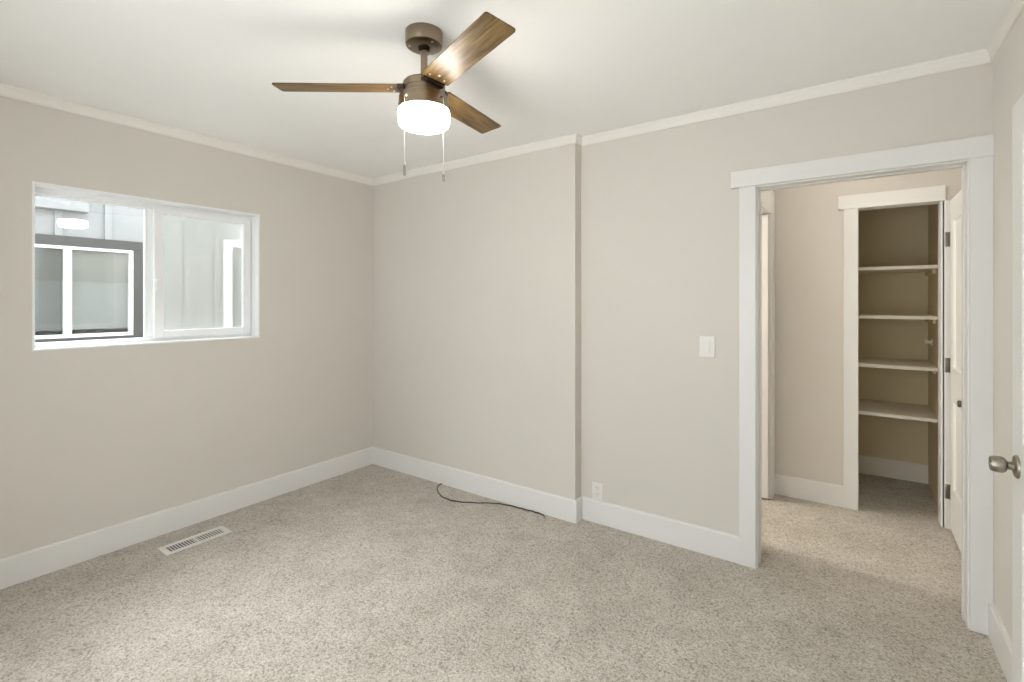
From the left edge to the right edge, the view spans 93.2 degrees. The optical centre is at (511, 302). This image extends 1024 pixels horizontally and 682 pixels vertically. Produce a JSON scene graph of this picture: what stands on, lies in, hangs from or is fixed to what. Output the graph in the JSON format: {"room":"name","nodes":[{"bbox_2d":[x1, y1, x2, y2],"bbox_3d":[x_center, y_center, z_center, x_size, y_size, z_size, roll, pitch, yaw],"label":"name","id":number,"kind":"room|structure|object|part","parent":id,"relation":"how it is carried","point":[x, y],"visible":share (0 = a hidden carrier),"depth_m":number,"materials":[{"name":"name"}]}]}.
{"room":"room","nodes":[
{"label":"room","id":0,"kind":"room"},
{"bbox_2d":[0,96,372,558],"bbox_3d":[-1.544,0.168,3.863,0.150,2.465,5.550,0,0,35],"label":"wall","id":1,"kind":"structure","parent":0,"point":[92,439],"depth_m":2.98,"materials":[{"name":"beige paint"}]},
{"bbox_2d":[32,181,259,350],"bbox_3d":[-2.167,-0.182,2.974,0.154,0.865,1.154,0,0,35],"label":"window","id":2,"kind":"structure","parent":1,"relation":"in","point":[155,210],"depth_m":2.98,"materials":[{"name":"white plastic"}]},
{"bbox_3d":[-2.380,-0.176,2.769,0.022,0.801,0.551,0,0,35],"label":"sash","id":3,"kind":"part","parent":2,"relation":"part of","materials":[{"name":"white plastic"}]},
{"bbox_3d":[-2.036,-0.182,3.206,0.030,0.805,0.575,0,0,35],"label":"sash","id":4,"kind":"part","parent":2,"relation":"part of","materials":[{"name":"white plastic"}]},
{"bbox_2d":[0,447,372,588],"bbox_3d":[-2.095,1.329,2.936,0.016,0.143,3.100,0,0,35],"label":"baseboard","id":5,"kind":"structure","parent":1,"relation":"attached to","point":[30,564],"depth_m":2.90,"materials":[{"name":"white paint"}]},
{"bbox_2d":[0,83,372,185],"bbox_3d":[-2.092,-1.038,2.934,0.022,0.055,3.100,0,0,35],"label":"trim","id":6,"kind":"structure","parent":1,"relation":"attached to","point":[8,91],"depth_m":2.91,"materials":[{"name":"beige paint"}]},
{"bbox_2d":[0,464,1006,681],"bbox_3d":[0.590,1.460,2.387,5.360,0.120,5.610,0,0,35],"label":"floor","id":7,"kind":"structure","parent":0,"point":[368,573],"depth_m":2.24,"materials":[{"name":"beige carpet"}]},
{"bbox_2d":[157,526,231,555],"bbox_3d":[-1.856,1.397,2.841,0.128,0.007,0.344,0,0,35],"label":"floor vent","id":8,"kind":"object","parent":7,"relation":"in","point":[183,544],"visible":1,"depth_m":2.83,"materials":[{"name":"white plastic"}]},
{"bbox_2d":[437,483,545,518],"bbox_3d":[-0.205,1.396,3.361,0.962,0.014,0.194,0,0,35],"label":"cable","id":9,"kind":"object","parent":7,"relation":"on","point":[441,483],"visible":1,"depth_m":3.36,"materials":[{"name":"grey rubber"}]},
{"bbox_2d":[0,0,1011,178],"bbox_3d":[0.590,-1.135,2.387,5.360,0.140,5.610,0,0,35],"label":"ceiling","id":10,"kind":"structure","parent":0,"point":[209,68],"depth_m":2.08,"materials":[{"name":"white paint"}]},
{"bbox_2d":[272,12,515,181],"bbox_3d":[-0.268,-0.763,1.961,1.012,0.604,0.959,0,0,35],"label":"ceiling fan","id":11,"kind":"object","parent":10,"relation":"hanging from","point":[425,107],"visible":1,"depth_m":1.84,"materials":[{"name":"brown wood"}]},
{"bbox_3d":[-0.677,-0.838,1.890,0.467,0.006,0.113,-1,10,-4],"label":"fan blade","id":12,"kind":"part","parent":11,"relation":"part of","materials":[{"name":"brown wood"}]},
{"bbox_3d":[-0.403,-0.654,1.828,0.003,0.261,0.010,0,0,35],"label":"pull chain","id":13,"kind":"part","parent":11,"relation":"part of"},
{"bbox_3d":[-0.348,-0.723,1.914,0.201,0.068,0.201,0,0,35],"label":"lamp shade","id":14,"kind":"part","parent":11,"relation":"part of","materials":[{"name":"white glass"}]},
{"bbox_3d":[-0.265,-0.640,1.853,0.010,0.289,0.003,0,0,35],"label":"pull chain","id":15,"kind":"part","parent":11,"relation":"part of","materials":[{"name":"silver metal"}]},
{"bbox_3d":[-0.162,-0.843,1.641,0.112,0.006,0.467,12,-6,-34],"label":"fan blade","id":16,"kind":"part","parent":11,"relation":"part of","materials":[{"name":"brown wood"}]},
{"bbox_3d":[-0.204,-0.855,2.212,0.113,0.006,0.467,-11,-3,26],"label":"fan blade","id":17,"kind":"part","parent":11,"relation":"part of","materials":[{"name":"brown wood"}]},
{"bbox_2d":[373,62,991,535],"bbox_3d":[0.438,0.168,3.167,3.894,2.465,0.190,0,0,35],"label":"wall","id":18,"kind":"structure","parent":0,"point":[540,317],"depth_m":3.08,"materials":[{"name":"beige paint"}]},
{"bbox_2d":[373,447,738,563],"bbox_3d":[0.002,1.329,3.397,2.916,0.143,0.098,0,0,35],"label":"baseboard","id":19,"kind":"structure","parent":18,"relation":"attached to","point":[711,542],"depth_m":3.09,"materials":[{"name":"white paint"}]},
{"bbox_2d":[592,481,602,500],"bbox_3d":[0.542,1.200,3.072,0.074,0.112,0.009,0,0,35],"label":"wall outlet","id":20,"kind":"object","parent":18,"relation":"attached to","point":[597,488],"visible":1,"depth_m":3.07,"materials":[{"name":"white plastic"}]},
{"bbox_2d":[373,49,990,185],"bbox_3d":[0.400,-1.038,3.114,3.894,0.055,0.104,0,0,35],"label":"trim","id":21,"kind":"structure","parent":18,"relation":"attached to","point":[978,57],"depth_m":2.60,"materials":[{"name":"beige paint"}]},
{"bbox_2d":[699,336,714,357],"bbox_3d":[1.083,0.248,2.689,0.082,0.116,0.013,0,0,35],"label":"light switch","id":22,"kind":"object","parent":18,"relation":"attached to","point":[706,343],"visible":1,"depth_m":2.69,"materials":[{"name":"white plastic"}]},
{"bbox_2d":[731,134,993,634],"bbox_3d":[1.633,0.350,2.368,1.018,2.100,0.146,0,0,35],"label":"door frame","id":23,"kind":"structure","parent":18,"relation":"attached to","point":[979,150],"depth_m":2.13,"materials":[{"name":"white paint"}]},
{"bbox_2d":[761,205,769,213],"bbox_3d":[0.611,0.168,3.816,2.430,2.465,1.072,0,0,35],"label":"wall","id":24,"kind":"structure","parent":0,"point":[763,210],"depth_m":3.37,"materials":[{"name":"beige paint"}]},
{"bbox_2d":[761,215,768,498],"bbox_3d":[1.513,0.386,3.639,0.740,2.005,0.034,0,0,35],"label":"door","id":25,"kind":"structure","parent":24,"relation":"in","point":[764,218],"depth_m":3.42,"materials":[{"name":"white paint"}]},
{"bbox_2d":[761,190,774,498],"bbox_3d":[1.571,0.300,3.140,0.118,2.200,1.070,0,0,35],"label":"door frame","id":26,"kind":"structure","parent":24,"relation":"attached to","point":[767,197],"depth_m":3.44,"materials":[{"name":"white paint"}]},
{"bbox_2d":[773,168,961,524],"bbox_3d":[1.451,0.168,3.942,3.460,2.465,0.100,0,0,35],"label":"wall","id":27,"kind":"structure","parent":0,"point":[808,219],"depth_m":3.41,"materials":[{"name":"beige paint"}]},
{"bbox_2d":[775,474,842,506],"bbox_3d":[2.092,1.329,3.420,0.414,0.143,0.016,0,0,35],"label":"baseboard","id":28,"kind":"structure","parent":27,"relation":"attached to","point":[805,489],"depth_m":3.41,"materials":[{"name":"white paint"}]},
{"bbox_2d":[838,185,950,528],"bbox_3d":[2.501,0.338,3.193,0.576,2.125,0.126,0,0,35],"label":"door frame","id":29,"kind":"structure","parent":27,"relation":"attached to","point":[850,204],"depth_m":3.24,"materials":[{"name":"white paint"}]},
{"bbox_2d":[945,189,961,553],"bbox_3d":[2.521,0.383,2.729,0.068,2.010,0.620,0,0,35],"label":"door","id":30,"kind":"structure","parent":27,"relation":"in","point":[953,239],"depth_m":2.82,"materials":[{"name":"white paint"}]},
{"bbox_2d":[858,204,937,505],"bbox_3d":[2.669,0.168,3.693,1.000,2.465,0.893,0,0,35],"label":"wall","id":31,"kind":"structure","parent":0,"point":[899,236],"depth_m":3.83,"materials":[{"name":"paint"}]},
{"bbox_2d":[858,455,927,483],"bbox_3d":[2.864,1.329,3.970,0.840,0.143,0.016,0,0,35],"label":"baseboard","id":32,"kind":"structure","parent":31,"relation":"attached to","point":[909,471],"depth_m":3.84,"materials":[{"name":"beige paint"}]},
{"bbox_2d":[858,399,937,423],"bbox_3d":[2.709,0.823,3.749,0.840,0.055,0.555,0,0,35],"label":"closet shelf","id":33,"kind":"object","parent":31,"relation":"attached to","point":[919,412],"visible":0.46,"depth_m":3.55,"materials":[{"name":"beige paint"}]},
{"bbox_2d":[858,356,937,373],"bbox_3d":[2.709,0.475,3.749,0.840,0.055,0.555,0,0,35],"label":"closet shelf","id":34,"kind":"object","parent":31,"relation":"attached to","point":[874,362],"visible":0.48,"depth_m":3.53,"materials":[{"name":"beige paint"}]},
{"bbox_2d":[858,265,937,275],"bbox_3d":[2.709,-0.227,3.749,0.840,0.055,0.555,0,0,35],"label":"closet shelf","id":35,"kind":"object","parent":31,"relation":"attached to","point":[929,270],"visible":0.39,"depth_m":3.49,"materials":[{"name":"beige paint"}]},
{"bbox_2d":[858,314,937,323],"bbox_3d":[2.709,0.123,3.749,0.840,0.055,0.555,0,0,35],"label":"closet shelf","id":36,"kind":"object","parent":31,"relation":"attached to","point":[932,319],"visible":0.44,"depth_m":3.46,"materials":[{"name":"beige paint"}]},
{"bbox_2d":[925,339,932,344],"bbox_3d":[3.066,0.295,3.562,0.041,0.040,0.060,0,0,35],"label":"shelf bracket","id":37,"kind":"object","parent":31,"relation":"attached to","point":[930,341],"visible":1,"depth_m":3.55,"materials":[{"name":"beige paint"}]},
{"bbox_2d":[992,9,1023,640],"bbox_3d":[1.632,0.168,0.432,1.206,2.465,3.290,0,0,35],"label":"wall","id":38,"kind":"structure","parent":0,"point":[1008,64],"depth_m":1.88,"materials":[{"name":"beige paint"}]},
{"bbox_2d":[988,602,1011,681],"bbox_3d":[1.101,1.329,0.740,0.016,0.143,3.182,0,0,35],"label":"baseboard","id":39,"kind":"structure","parent":38,"relation":"attached to","point":[1001,642],"depth_m":1.88,"materials":[{"name":"white paint"}]},
{"bbox_2d":[986,0,1023,61],"bbox_3d":[1.099,-1.038,0.742,0.022,0.055,3.182,0,0,35],"label":"trim","id":40,"kind":"structure","parent":38,"relation":"attached to","point":[1016,7],"depth_m":1.82,"materials":[{"name":"beige paint"}]},
{"bbox_2d":[988,94,1023,681],"bbox_3d":[1.280,0.405,1.113,0.151,1.970,0.778,0,0,35],"label":"door","id":41,"kind":"structure","parent":38,"relation":"in","point":[999,464],"depth_m":1.39,"materials":[{"name":"white paint"}]},
{"label":"outside","id":42,"kind":"structure","parent":0,"visible":0},
{"bbox_3d":[-2.072,1.960,2.982,18.000,0.120,15.000,0,0,35],"label":"ground","id":43,"kind":"structure","parent":42,"visible":0},
{"bbox_2d":[35,196,241,342],"bbox_3d":[-4.368,0.420,5.206,3.485,2.960,10.600,0,0,35],"label":"window glass","id":44,"kind":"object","parent":43,"relation":"on","point":[89,257],"visible":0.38,"depth_m":3.99,"materials":[{"name":"grey"}]},
{"bbox_3d":[-3.388,-0.099,3.692,0.030,0.806,0.944,0,0,35],"label":"window trim","id":45,"kind":"part","parent":44,"relation":"part of","materials":[{"name":"white plastic"}]},
{"bbox_3d":[-2.482,-0.098,4.981,0.030,0.995,0.920,0,0,35],"label":"window trim","id":46,"kind":"part","parent":44,"relation":"part of","materials":[{"name":"white plastic"}]}
]}

